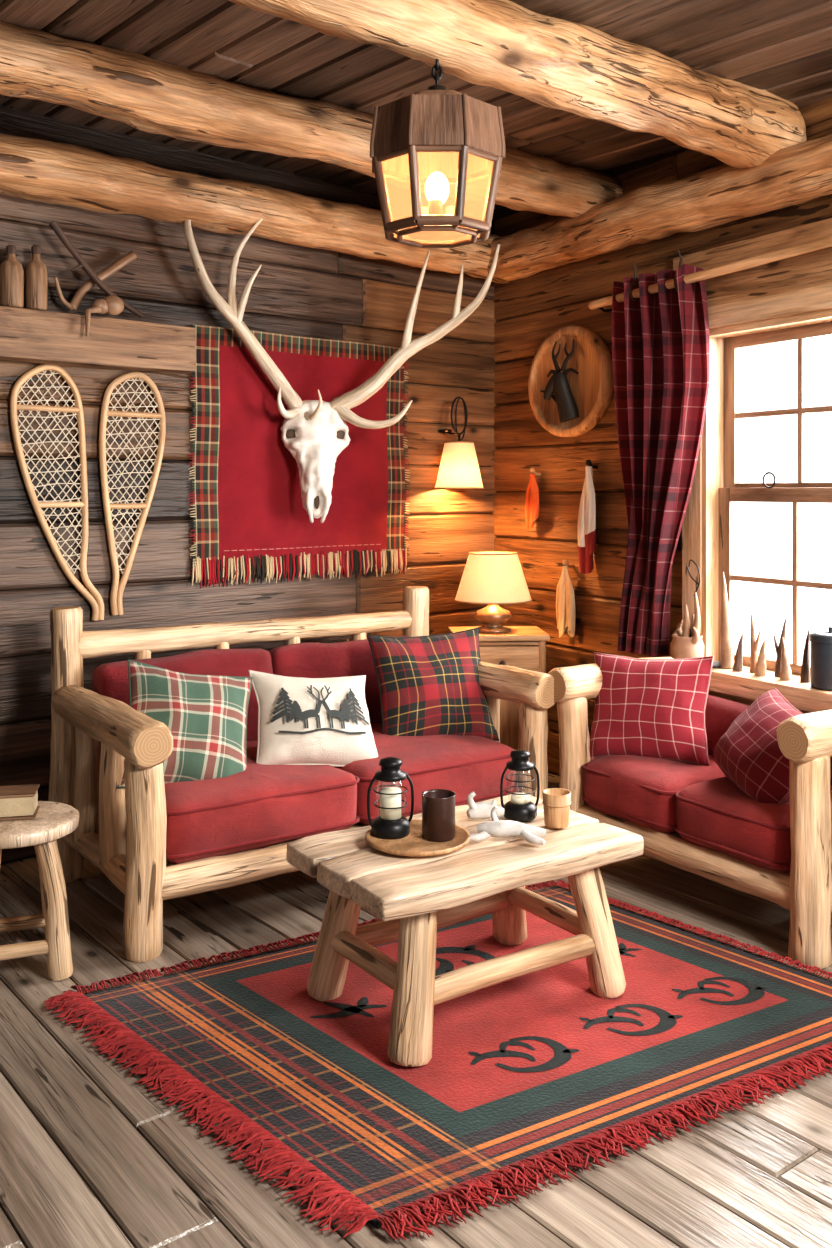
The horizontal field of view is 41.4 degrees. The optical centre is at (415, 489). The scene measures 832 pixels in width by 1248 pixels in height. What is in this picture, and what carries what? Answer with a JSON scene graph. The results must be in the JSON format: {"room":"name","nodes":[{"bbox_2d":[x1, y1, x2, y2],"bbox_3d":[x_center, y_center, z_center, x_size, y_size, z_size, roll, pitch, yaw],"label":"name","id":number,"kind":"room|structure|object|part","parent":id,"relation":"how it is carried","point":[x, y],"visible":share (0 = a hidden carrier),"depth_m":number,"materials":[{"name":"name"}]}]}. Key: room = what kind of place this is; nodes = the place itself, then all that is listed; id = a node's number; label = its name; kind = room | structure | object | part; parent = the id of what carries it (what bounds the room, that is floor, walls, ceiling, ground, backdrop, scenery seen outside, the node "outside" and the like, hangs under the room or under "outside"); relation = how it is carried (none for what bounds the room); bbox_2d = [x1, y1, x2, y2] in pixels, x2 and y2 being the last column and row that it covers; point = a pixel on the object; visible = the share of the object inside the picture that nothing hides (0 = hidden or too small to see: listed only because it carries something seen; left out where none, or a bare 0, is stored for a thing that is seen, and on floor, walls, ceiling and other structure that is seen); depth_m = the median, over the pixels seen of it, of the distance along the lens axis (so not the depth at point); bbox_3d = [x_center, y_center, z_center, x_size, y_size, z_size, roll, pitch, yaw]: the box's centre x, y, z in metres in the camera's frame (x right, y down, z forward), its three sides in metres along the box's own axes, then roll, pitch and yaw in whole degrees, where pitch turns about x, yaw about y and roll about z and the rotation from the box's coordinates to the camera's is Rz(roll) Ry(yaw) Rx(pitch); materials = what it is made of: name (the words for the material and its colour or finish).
{"room":"cabin living room","nodes":[
{"label":"cabin living room","id":0,"kind":"room"},
{"bbox_2d":[0,104,496,863],"bbox_3d":[-2.023,-0.025,3.901,6.600,2.950,0.052,0,0,-42],"label":"wall","id":1,"kind":"structure","parent":0,"point":[300,291],"depth_m":4.76,"materials":[{"name":"brown wood"}]},
{"bbox_2d":[10,363,103,619],"bbox_3d":[-1.422,0.015,4.375,0.389,1.032,0.027,0,0,-42],"label":"snowshoe","id":2,"kind":"object","parent":1,"relation":"attached to","point":[97,604],"visible":1,"depth_m":4.37,"materials":[{"name":"brown wood"}]},
{"bbox_2d":[0,306,194,373],"bbox_3d":[-1.440,-0.595,4.299,1.249,0.200,0.135,0,0,-42],"label":"wall shelf","id":3,"kind":"object","parent":1,"relation":"attached to","point":[26,335],"visible":1,"depth_m":4.36,"materials":[{"name":"brown wood"}]},
{"bbox_2d":[0,245,23,307],"bbox_3d":[-1.545,-0.815,4.199,0.090,0.235,0.089,0,0,-42],"label":"bottle","id":4,"kind":"object","parent":3,"relation":"on","point":[11,270],"visible":0.87,"depth_m":4.17,"materials":[{"name":"brown wood"}]},
{"bbox_2d":[25,245,47,310],"bbox_3d":[-1.473,-0.822,4.264,0.084,0.250,0.083,0,0,-42],"label":"bottle","id":5,"kind":"object","parent":3,"relation":"on","point":[36,274],"visible":0.88,"depth_m":4.23,"materials":[{"name":"brown wood"}]},
{"bbox_2d":[54,251,136,310],"bbox_3d":[-1.293,-0.850,4.439,0.357,0.276,0.037,0,0,-43],"label":"branch","id":6,"kind":"object","parent":3,"relation":"on","point":[124,260],"visible":0.97,"depth_m":4.41,"materials":[{"name":"brown wood"}]},
{"bbox_2d":[49,221,142,317],"bbox_3d":[-1.273,-0.876,4.393,0.396,0.342,0.030,0,0,-42],"label":"branch","id":7,"kind":"object","parent":3,"relation":"on","point":[82,264],"visible":0.96,"depth_m":4.35,"materials":[{"name":"brown plant"}]},
{"bbox_2d":[85,295,123,335],"bbox_3d":[-1.245,-0.689,4.371,0.068,0.181,0.186,0,0,41],"label":"wood burl","id":8,"kind":"object","parent":3,"relation":"on","point":[111,304],"visible":1,"depth_m":4.37,"materials":[{"name":"brown wood"}]},
{"bbox_2d":[99,372,165,615],"bbox_3d":[-1.181,0.011,4.590,0.301,1.012,0.027,0,0,-42],"label":"snowshoe","id":9,"kind":"object","parent":1,"relation":"attached to","point":[117,588],"visible":1,"depth_m":4.57,"materials":[{"name":"brown wood"}]},
{"bbox_2d":[0,133,508,283],"bbox_3d":[-1.201,-1.237,4.468,4.581,0.253,0.270,0,0,-42],"label":"log beam","id":10,"kind":"structure","parent":1,"relation":"attached to","point":[49,172],"depth_m":4.62,"materials":[{"name":"brown wood"}]},
{"bbox_2d":[188,325,409,587],"bbox_3d":[-0.505,-0.145,5.183,1.270,1.150,0.045,0,0,-42],"label":"banner","id":11,"kind":"object","parent":1,"relation":"attached to","point":[249,513],"visible":0.94,"depth_m":5.08,"materials":[{"name":"red fabric"}]},
{"bbox_2d":[184,218,499,522],"bbox_3d":[-0.338,-0.561,4.976,1.413,1.425,0.382,0,0,-15],"label":"skull","id":12,"kind":"object","parent":11,"relation":"attached to","point":[315,432],"visible":0.99,"depth_m":5.00},
{"bbox_2d":[286,429,295,438],"bbox_3d":[-0.572,-0.255,5.028,0.055,0.044,0.026,0,0,-15],"label":"socket","id":13,"kind":"object","parent":12,"relation":"attached to","point":[290,433],"depth_m":5.02,"materials":[{"name":"brown"}]},
{"bbox_2d":[336,430,344,438],"bbox_3d":[-0.351,-0.255,5.087,0.055,0.044,0.026,0,0,-15],"label":"socket","id":14,"kind":"object","parent":12,"relation":"attached to","point":[340,434],"depth_m":5.08,"materials":[{"name":"brown"}]},
{"bbox_2d":[434,396,483,488],"bbox_3d":[0.220,-0.245,5.699,0.257,0.479,0.268,0,0,-42],"label":"wall sconce","id":15,"kind":"object","parent":1,"relation":"attached to","point":[459,467],"visible":1,"depth_m":5.62,"materials":[{"name":"beige fabric"}]},
{"bbox_3d":[0.223,-0.128,5.694,0.250,0.235,0.250,0,0,-42],"label":"lamp shade","id":16,"kind":"part","parent":15,"relation":"part of","materials":[{"name":"beige fabric"}]},
{"bbox_3d":[0.223,-0.245,5.694,0.157,0.008,0.157,0,0,-42],"label":"shade trim","id":17,"kind":"part","parent":15,"relation":"part of","materials":[{"name":"fabric"}]},
{"bbox_3d":[0.223,-0.010,5.694,0.257,0.008,0.257,0,0,-42],"label":"shade trim","id":18,"kind":"part","parent":15,"relation":"part of","materials":[{"name":"fabric"}]},
{"bbox_2d":[0,772,831,1247],"bbox_3d":[0.521,1.480,2.171,9.400,0.060,13.949,0,0,-38],"label":"floor","id":19,"kind":"structure","parent":0,"point":[89,1158],"depth_m":2.42,"materials":[{"name":"brown wood"}]},
{"bbox_2d":[0,801,78,980],"bbox_3d":[-1.215,1.226,3.350,0.364,0.461,0.364,0,0,-15],"label":"stool","id":20,"kind":"object","parent":19,"relation":"on","point":[53,821],"visible":0.98,"depth_m":3.27,"materials":[{"name":"brown wood"}]},
{"bbox_2d":[0,784,39,820],"bbox_3d":[-1.246,0.955,3.360,0.172,0.076,0.120,0,0,-12],"label":"book","id":21,"kind":"object","parent":20,"relation":"on","point":[17,802],"visible":1,"depth_m":3.32,"materials":[{"name":"brown paper"}]},
{"bbox_3d":[-1.215,1.018,3.350,0.364,0.045,0.364,0,0,-15],"label":"seat","id":22,"kind":"part","parent":20,"relation":"part of","materials":[{"name":"beige wood"}]},
{"bbox_3d":[-1.153,1.240,3.477,0.072,0.432,0.135,0,0,19],"label":"leg","id":23,"kind":"part","parent":20,"relation":"part of","materials":[{"name":"brown wood"}]},
{"bbox_3d":[-1.087,1.239,3.290,0.119,0.432,0.112,0,0,-15],"label":"leg","id":24,"kind":"part","parent":20,"relation":"part of","materials":[{"name":"brown wood"}]},
{"bbox_2d":[48,586,555,962],"bbox_3d":[-0.419,0.944,4.204,1.723,1.012,0.972,0,0,-34],"label":"sofa","id":25,"kind":"object","parent":19,"relation":"on","point":[156,841],"visible":0.65,"depth_m":3.88,"materials":[{"name":"red fabric"}]},
{"bbox_3d":[-1.306,0.944,4.112,0.140,1.012,0.129,0,0,-34],"label":"post","id":26,"kind":"part","parent":25,"relation":"part of","materials":[{"name":"brown wood"}]},
{"bbox_3d":[-1.079,1.245,3.771,0.100,0.095,0.781,0,0,-34],"label":"rail","id":27,"kind":"part","parent":25,"relation":"part of","materials":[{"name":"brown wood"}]},
{"bbox_3d":[-1.045,0.781,3.724,0.148,0.144,0.876,0,0,-34],"label":"armrest","id":28,"kind":"part","parent":25,"relation":"part of","materials":[{"name":"brown wood"}]},
{"bbox_3d":[-0.847,1.139,3.430,0.131,0.624,0.127,0,0,-34],"label":"post","id":29,"kind":"part","parent":25,"relation":"part of","materials":[{"name":"brown wood"}]},
{"bbox_2d":[94,650,272,753],"bbox_3d":[-0.885,0.826,4.254,0.721,0.374,0.173,0,0,-34],"label":"cushion","id":30,"kind":"object","parent":25,"relation":"on","point":[112,681],"depth_m":4.25,"materials":[{"name":"red fabric"}]},
{"bbox_2d":[116,659,252,788],"bbox_3d":[-0.791,0.835,3.826,0.512,0.474,0.302,0,0,-20],"label":"throw pillow","id":31,"kind":"object","parent":25,"relation":"on","point":[205,716],"visible":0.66,"depth_m":3.78,"materials":[{"name":"green fabric"}]},
{"bbox_3d":[-0.196,1.239,3.873,1.540,0.105,0.109,0,0,-34],"label":"rail","id":32,"kind":"part","parent":25,"relation":"part of","materials":[{"name":"brown wood"}]},
{"bbox_3d":[-0.657,0.585,4.557,1.540,0.105,0.114,0,0,-34],"label":"rail","id":33,"kind":"part","parent":25,"relation":"part of","materials":[{"name":"brown wood"}]},
{"bbox_2d":[164,739,359,862],"bbox_3d":[-0.678,1.088,3.941,0.735,0.262,0.733,0,0,-34],"label":"seat cushion","id":34,"kind":"object","parent":25,"relation":"on","point":[249,816],"depth_m":3.64,"materials":[{"name":"red fabric"}]},
{"bbox_3d":[-0.424,1.215,4.212,1.440,0.030,0.760,0,0,-34],"label":"seat","id":35,"kind":"part","parent":25,"relation":"part of","materials":[{"name":"red fabric"}]},
{"bbox_2d":[248,670,377,766],"bbox_3d":[-0.376,0.848,4.055,0.497,0.361,0.265,0,0,-22],"label":"throw pillow","id":36,"kind":"object","parent":25,"relation":"on","point":[301,720],"visible":0.94,"depth_m":3.98,"materials":[{"name":"beige fabric"}]},
{"bbox_2d":[270,685,368,733],"bbox_3d":[-0.345,0.801,4.004,0.382,0.200,0.047,6,-39,-24],"label":"print","id":37,"kind":"object","parent":36,"relation":"attached to","point":[294,709],"depth_m":4.00},
{"bbox_2d":[268,640,381,721],"bbox_3d":[-0.295,0.824,4.653,0.723,0.375,0.176,0,0,-34],"label":"cushion","id":38,"kind":"object","parent":25,"relation":"on","point":[344,658],"depth_m":4.57,"materials":[{"name":"red fabric"}]},
{"bbox_3d":[0.005,0.945,4.995,0.133,1.011,0.134,0,0,-34],"label":"post","id":39,"kind":"part","parent":25,"relation":"part of","materials":[{"name":"brown wood"}]},
{"bbox_2d":[340,722,518,823],"bbox_3d":[-0.078,1.091,4.346,0.735,0.268,0.730,0,0,-34],"label":"seat cushion","id":40,"kind":"object","parent":25,"relation":"on","point":[463,764],"depth_m":4.10,"materials":[{"name":"red fabric"}]},
{"bbox_2d":[366,627,498,740],"bbox_3d":[0.073,0.805,4.464,0.505,0.451,0.255,0,0,-24],"label":"throw pillow","id":41,"kind":"object","parent":25,"relation":"on","point":[429,684],"visible":0.79,"depth_m":4.39,"materials":[{"name":"red fabric"}]},
{"bbox_3d":[0.263,0.780,4.606,0.142,0.144,0.876,0,0,-34],"label":"armrest","id":42,"kind":"part","parent":25,"relation":"part of","materials":[{"name":"brown wood"}]},
{"bbox_3d":[0.461,1.139,4.311,0.129,0.623,0.129,0,0,-34],"label":"post","id":43,"kind":"part","parent":25,"relation":"part of","materials":[{"name":"brown wood"}]},
{"bbox_2d":[43,880,831,1239],"bbox_3d":[0.200,1.433,3.045,2.114,0.034,1.438,0,0,-31],"label":"area rug","id":44,"kind":"object","parent":19,"relation":"on","point":[523,1074],"visible":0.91,"depth_m":2.80,"materials":[{"name":"fabric"}]},
{"bbox_2d":[285,796,641,1066],"bbox_3d":[0.143,1.218,3.151,0.904,0.462,0.563,0,0,-34],"label":"coffee table","id":45,"kind":"object","parent":44,"relation":"on","point":[413,898],"visible":0.77,"depth_m":3.02,"materials":[{"name":"brown wood"}]},
{"bbox_3d":[-0.222,1.243,3.139,0.180,0.411,0.111,0,0,7],"label":"leg","id":46,"kind":"part","parent":45,"relation":"part of","materials":[{"name":"brown wood"}]},
{"bbox_3d":[0.001,1.242,2.809,0.110,0.413,0.188,0,0,23],"label":"leg","id":47,"kind":"part","parent":45,"relation":"part of","materials":[{"name":"brown wood"}]},
{"bbox_2d":[365,819,469,856],"bbox_3d":[0.005,0.981,3.100,0.296,0.016,0.296,0,0,0],"label":"round tray","id":48,"kind":"object","parent":45,"relation":"on","point":[414,844],"visible":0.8,"depth_m":3.04,"materials":[{"name":"brown wood"}]},
{"bbox_2d":[367,757,413,838],"bbox_3d":[-0.072,0.870,3.130,0.111,0.216,0.110,0,0,19],"label":"lantern","id":49,"kind":"object","parent":48,"relation":"on","point":[390,824],"visible":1,"depth_m":3.10,"materials":[{"name":"black metal"}]},
{"bbox_2d":[380,787,400,819],"bbox_3d":[-0.072,0.890,3.130,0.060,0.079,0.059,0,0,-20],"label":"candle","id":50,"kind":"object","parent":49,"relation":"on","point":[389,801],"depth_m":3.11,"materials":[{"name":"wax"}]},
{"bbox_2d":[421,789,455,841],"bbox_3d":[0.064,0.917,3.118,0.098,0.122,0.134,0,0,0],"label":"mug","id":51,"kind":"object","parent":48,"relation":"on","point":[438,805],"visible":1,"depth_m":3.06,"materials":[{"name":"brown ceramic"}]},
{"bbox_2d":[466,791,504,818],"bbox_3d":[0.207,0.942,3.295,0.116,0.086,0.048,0,0,-10],"label":"carving","id":52,"kind":"object","parent":45,"relation":"on","point":[480,810],"visible":0.95,"depth_m":3.27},
{"bbox_2d":[469,806,545,844],"bbox_3d":[0.260,0.943,3.094,0.214,0.088,0.076,0,0,13],"label":"carving","id":53,"kind":"object","parent":45,"relation":"on","point":[494,828],"visible":1,"depth_m":3.09,"materials":[{"name":"white stone"}]},
{"bbox_3d":[0.291,1.243,3.490,0.111,0.413,0.182,0,0,20],"label":"leg","id":54,"kind":"part","parent":45,"relation":"part of","materials":[{"name":"brown wood"}]},
{"bbox_2d":[500,749,539,820],"bbox_3d":[0.315,0.888,3.330,0.103,0.201,0.102,0,0,19],"label":"lantern","id":55,"kind":"object","parent":45,"relation":"on","point":[519,808],"visible":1,"depth_m":3.31,"materials":[{"name":"black metal"}]},
{"bbox_2d":[511,793,528,803],"bbox_3d":[0.315,0.934,3.330,0.056,0.020,0.055,0,0,-20],"label":"candle","id":56,"kind":"object","parent":55,"relation":"on","point":[516,798],"depth_m":3.31,"materials":[{"name":"wax"}]},
{"bbox_2d":[542,788,570,828],"bbox_3d":[0.415,0.940,3.245,0.085,0.098,0.085,0,0,0],"label":"wooden cup","id":57,"kind":"object","parent":45,"relation":"on","point":[556,802],"visible":1,"depth_m":3.21,"materials":[{"name":"brown wood"}]},
{"bbox_3d":[0.514,1.241,3.165,0.179,0.413,0.114,0,0,11],"label":"leg","id":58,"kind":"part","parent":45,"relation":"part of","materials":[{"name":"brown wood"}]},
{"bbox_2d":[448,626,549,777],"bbox_3d":[0.395,1.065,5.327,0.450,0.771,0.376,0,0,-4],"label":"nightstand","id":59,"kind":"object","parent":19,"relation":"on","point":[524,647],"visible":0.23,"depth_m":5.17,"materials":[{"name":"brown wood"}]},
{"bbox_2d":[454,551,531,632],"bbox_3d":[0.372,0.489,5.300,0.377,0.379,0.377,0,0,0],"label":"table lamp","id":60,"kind":"object","parent":59,"relation":"on","point":[494,579],"visible":0.99,"depth_m":5.19,"materials":[{"name":"beige fabric"}]},
{"bbox_3d":[0.372,0.416,5.300,0.370,0.225,0.370,0,0,0],"label":"lamp shade","id":61,"kind":"part","parent":60,"relation":"part of","materials":[{"name":"beige fabric"}]},
{"bbox_3d":[0.372,0.529,5.300,0.377,0.008,0.377,0,0,0],"label":"shade trim","id":62,"kind":"part","parent":60,"relation":"part of","materials":[{"name":"fabric"}]},
{"bbox_3d":[0.372,0.304,5.300,0.237,0.008,0.237,0,0,0],"label":"shade trim","id":63,"kind":"part","parent":60,"relation":"part of","materials":[{"name":"fabric"}]},
{"bbox_3d":[0.406,0.812,5.175,0.345,0.155,0.020,0,0,-4],"label":"drawer","id":64,"kind":"part","parent":59,"relation":"part of","materials":[{"name":"brown wood"}]},
{"bbox_3d":[0.406,1.125,5.175,0.345,0.410,0.020,0,0,-4],"label":"door","id":65,"kind":"part","parent":59,"relation":"part of","materials":[{"name":"brown wood"}]},
{"bbox_3d":[0.592,1.080,5.198,0.050,0.740,0.046,0,0,-4],"label":"leg","id":66,"kind":"part","parent":59,"relation":"part of","materials":[{"name":"brown wood"}]},
{"bbox_2d":[548,657,831,968],"bbox_3d":[1.144,1.070,3.996,0.736,0.765,1.246,0,0,-33],"label":"sofa","id":67,"kind":"object","parent":19,"relation":"on","point":[686,816],"visible":0.6,"depth_m":3.67,"materials":[{"name":"red fabric"}]},
{"bbox_3d":[0.614,1.128,4.292,0.135,0.650,0.144,0,0,-33],"label":"post","id":68,"kind":"part","parent":67,"relation":"part of","materials":[{"name":"brown wood"}]},
{"bbox_3d":[0.803,0.760,4.429,0.636,0.144,0.144,0,0,-33],"label":"armrest","id":69,"kind":"part","parent":67,"relation":"part of","materials":[{"name":"brown wood"}]},
{"bbox_2d":[590,652,713,768],"bbox_3d":[0.893,0.841,4.221,0.499,0.425,0.226,0,0,28],"label":"throw pillow","id":70,"kind":"object","parent":67,"relation":"on","point":[643,707],"visible":0.93,"depth_m":4.16,"materials":[{"name":"red fabric"}]},
{"bbox_2d":[582,754,726,832],"bbox_3d":[0.960,1.119,4.158,0.519,0.244,0.503,0,0,-33],"label":"seat cushion","id":71,"kind":"object","parent":67,"relation":"on","point":[625,793],"depth_m":4.01,"materials":[{"name":"red fabric"}]},
{"bbox_3d":[0.912,1.260,3.841,0.110,0.106,1.061,0,0,-33],"label":"rail","id":72,"kind":"part","parent":67,"relation":"part of","materials":[{"name":"brown wood"}]},
{"bbox_2d":[705,697,749,754],"bbox_3d":[1.185,0.938,4.290,0.137,0.236,0.473,0,0,-33],"label":"cushion","id":73,"kind":"object","parent":67,"relation":"on","point":[720,714],"depth_m":4.23,"materials":[{"name":"red fabric"}]},
{"bbox_3d":[1.154,1.235,3.999,0.520,0.030,0.960,0,0,-33],"label":"seat","id":74,"kind":"part","parent":67,"relation":"part of","materials":[{"name":"red fabric"}]},
{"bbox_2d":[675,778,831,870],"bbox_3d":[1.225,1.123,3.757,0.523,0.248,0.505,0,0,-33],"label":"seat cushion","id":75,"kind":"object","parent":67,"relation":"on","point":[720,827],"depth_m":3.62,"materials":[{"name":"red fabric"}]},
{"bbox_2d":[713,688,802,805],"bbox_3d":[1.196,0.886,3.739,0.285,0.364,0.421,0,0,-9],"label":"throw pillow","id":76,"kind":"object","parent":67,"relation":"on","point":[749,754],"visible":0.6,"depth_m":3.67,"materials":[{"name":"red fabric"}]},
{"bbox_3d":[1.407,0.759,3.507,0.636,0.143,0.140,0,0,-33],"label":"armrest","id":77,"kind":"part","parent":67,"relation":"part of","materials":[{"name":"brown wood"}]},
{"bbox_3d":[1.212,1.127,3.381,0.132,0.648,0.132,0,0,-33],"label":"post","id":78,"kind":"part","parent":67,"relation":"part of","materials":[{"name":"brown wood"}]},
{"bbox_2d":[0,0,831,220],"bbox_3d":[0.862,-1.515,2.393,9.700,0.070,6.900,0,0,-42],"label":"ceiling","id":79,"kind":"structure","parent":0,"point":[783,48],"depth_m":3.75,"materials":[{"name":"brown wood"}]},
{"bbox_2d":[0,21,622,217],"bbox_3d":[-0.888,-1.387,3.873,4.601,0.262,0.272,0,0,-38],"label":"log beam","id":80,"kind":"structure","parent":79,"relation":"attached to","point":[144,93],"depth_m":3.93,"materials":[{"name":"brown wood"}]},
{"bbox_2d":[228,0,805,168],"bbox_3d":[-0.229,-1.379,3.034,4.202,0.302,0.316,0,0,-38],"label":"log beam","id":81,"kind":"structure","parent":79,"relation":"attached to","point":[585,71],"depth_m":3.47,"materials":[{"name":"brown wood"}]},
{"bbox_2d":[370,59,504,247],"bbox_3d":[0.062,-1.035,3.235,0.389,0.599,0.387,0,0,0],"label":"pendant lantern","id":82,"kind":"object","parent":81,"relation":"hanging from","point":[436,138],"visible":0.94,"depth_m":3.12,"materials":[{"name":"brown wood"}]},
{"bbox_3d":[0.062,-1.245,3.235,0.068,0.180,0.066,0,0,0],"label":"chain","id":83,"kind":"part","parent":82,"relation":"part of","materials":[{"name":"black metal"}]},
{"bbox_3d":[0.062,-0.885,3.235,0.072,0.101,0.072,0,0,0],"label":"bulb","id":84,"kind":"part","parent":82,"relation":"part of","materials":[{"name":"white glass"}]},
{"bbox_2d":[370,90,504,181],"bbox_3d":[0.062,-1.056,3.235,0.389,0.213,0.387,0,0,0],"label":"hood","id":85,"kind":"object","parent":82,"relation":"attached to","point":[437,127],"depth_m":3.10,"materials":[{"name":"brown wood"}]},
{"bbox_3d":[0.062,-0.849,3.235,0.374,0.226,0.371,0,0,0],"label":"frame","id":86,"kind":"part","parent":82,"relation":"part of","materials":[{"name":"brown wood"}]},
{"bbox_2d":[492,98,831,774],"bbox_3d":[1.748,-0.025,3.970,0.130,2.950,5.000,0,0,-31],"label":"wall","id":87,"kind":"structure","parent":0,"point":[528,310],"depth_m":5.47,"materials":[{"name":"brown wood"}]},
{"bbox_2d":[525,468,540,528],"bbox_3d":[0.615,0.044,5.677,0.071,0.320,0.128,0,0,-31],"label":"hanging cloth","id":88,"kind":"object","parent":87,"relation":"hanging from","point":[532,493],"visible":1,"depth_m":5.66,"materials":[{"name":"orange fabric"}]},
{"bbox_2d":[556,560,575,637],"bbox_3d":[0.751,0.539,5.450,0.068,0.390,0.149,0,0,-31],"label":"hanging cloth","id":89,"kind":"object","parent":87,"relation":"hanging from","point":[565,598],"visible":1,"depth_m":5.43,"materials":[{"name":"beige fabric"}]},
{"bbox_2d":[528,325,613,437],"bbox_3d":[0.726,-0.535,5.422,0.128,0.550,0.620,0,0,-31],"label":"plaque","id":90,"kind":"object","parent":87,"relation":"attached to","point":[571,380],"visible":1,"depth_m":5.37,"materials":[{"name":"brown wood"}]},
{"bbox_2d":[577,460,597,573],"bbox_3d":[0.838,0.129,5.299,0.074,0.550,0.144,0,0,-31],"label":"hanging cloth","id":91,"kind":"object","parent":87,"relation":"hanging from","point":[586,529],"visible":1,"depth_m":5.27,"materials":[{"name":"white fabric"}]},
{"bbox_2d":[487,133,831,280],"bbox_3d":[1.451,-1.203,4.131,0.270,0.272,3.983,0,0,-31],"label":"log beam","id":92,"kind":"structure","parent":87,"relation":"attached to","point":[800,173],"depth_m":4.60,"materials":[{"name":"brown wood"}]},
{"bbox_2d":[588,235,831,311],"bbox_3d":[1.363,-0.886,4.352,0.145,0.117,1.951,0,0,-31],"label":"curtain rod","id":93,"kind":"object","parent":87,"relation":"attached to","point":[824,242],"visible":0.89,"depth_m":4.38,"materials":[{"name":"brown wood"}]},
{"bbox_2d":[612,250,709,655],"bbox_3d":[1.054,-0.151,4.775,0.139,1.741,0.527,0,0,-31],"label":"curtain","id":94,"kind":"object","parent":93,"relation":"hanging from","point":[661,340],"visible":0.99,"depth_m":4.77,"materials":[{"name":"red fabric"}]},
{"bbox_2d":[668,656,831,713],"bbox_3d":[1.517,0.829,4.124,0.250,0.202,1.640,0,0,-31],"label":"windowsill","id":95,"kind":"structure","parent":87,"relation":"attached to","point":[743,687],"depth_m":4.25,"materials":[{"name":"brown wood"}]},
{"bbox_2d":[670,559,703,658],"bbox_3d":[1.150,0.509,4.662,0.139,0.433,0.139,0,0,22],"label":"pot","id":96,"kind":"object","parent":95,"relation":"on","point":[687,643],"visible":0.94,"depth_m":4.62,"materials":[{"name":"ceramic"}]},
{"bbox_3d":[1.150,0.671,4.662,0.140,0.110,0.140,0,0,-31],"label":"pot","id":97,"kind":"part","parent":96,"relation":"part of","materials":[{"name":"ceramic"}]},
{"bbox_2d":[712,661,720,667],"bbox_3d":[1.202,0.720,4.541,0.132,0.012,0.132,0,0,0],"label":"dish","id":98,"kind":"object","parent":95,"relation":"on","point":[715,663],"visible":0.23,"depth_m":4.51,"materials":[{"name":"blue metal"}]},
{"bbox_2d":[719,572,733,667],"bbox_3d":[1.274,0.531,4.505,0.070,0.391,0.062,0,0,-31],"label":"horn","id":99,"kind":"object","parent":95,"relation":"on","point":[726,660],"visible":0.98,"depth_m":4.49,"materials":[{"name":"beige"}]},
{"bbox_2d":[732,634,742,671],"bbox_3d":[1.296,0.652,4.426,0.048,0.152,0.036,0,0,39],"label":"horn","id":100,"kind":"object","parent":95,"relation":"on","point":[737,666],"visible":1,"depth_m":4.41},
{"bbox_2d":[749,611,760,672],"bbox_3d":[1.356,0.607,4.388,0.048,0.241,0.044,0,0,30],"label":"horn","id":101,"kind":"object","parent":95,"relation":"on","point":[754,641],"visible":0.92,"depth_m":4.38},
{"bbox_2d":[754,640,765,675],"bbox_3d":[1.351,0.657,4.316,0.044,0.143,0.046,0,0,23],"label":"horn","id":102,"kind":"object","parent":95,"relation":"on","point":[760,668],"visible":1,"depth_m":4.30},
{"bbox_2d":[773,618,785,677],"bbox_3d":[1.416,0.612,4.282,0.042,0.232,0.048,0,0,9],"label":"horn","id":103,"kind":"object","parent":95,"relation":"on","point":[777,647],"visible":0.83,"depth_m":4.27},
{"bbox_2d":[780,637,792,679],"bbox_3d":[1.419,0.647,4.218,0.042,0.162,0.046,0,0,-31],"label":"horn","id":104,"kind":"object","parent":95,"relation":"on","point":[785,674],"visible":1,"depth_m":4.21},
{"bbox_2d":[800,629,809,682],"bbox_3d":[1.474,0.626,4.166,0.036,0.201,0.037,0,0,-5],"label":"horn","id":105,"kind":"object","parent":95,"relation":"on","point":[805,668],"visible":0.97,"depth_m":4.15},
{"bbox_2d":[809,627,831,689],"bbox_3d":[1.532,0.615,4.051,0.156,0.222,0.156,0,0,-31],"label":"tin canister","id":106,"kind":"object","parent":95,"relation":"on","point":[821,641],"visible":1,"depth_m":4.01,"materials":[{"name":"grey metal"}]},
{"bbox_3d":[1.532,0.531,4.051,0.156,0.054,0.156,0,0,-31],"label":"lid","id":107,"kind":"part","parent":106,"relation":"part of","materials":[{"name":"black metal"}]},
{"bbox_2d":[673,218,831,676],"bbox_3d":[1.575,-0.115,4.217,0.175,1.810,1.520,0,0,-31],"label":"window","id":108,"kind":"structure","parent":87,"relation":"in","point":[788,299],"depth_m":4.56,"materials":[{"name":"brown wood"}]}
]}

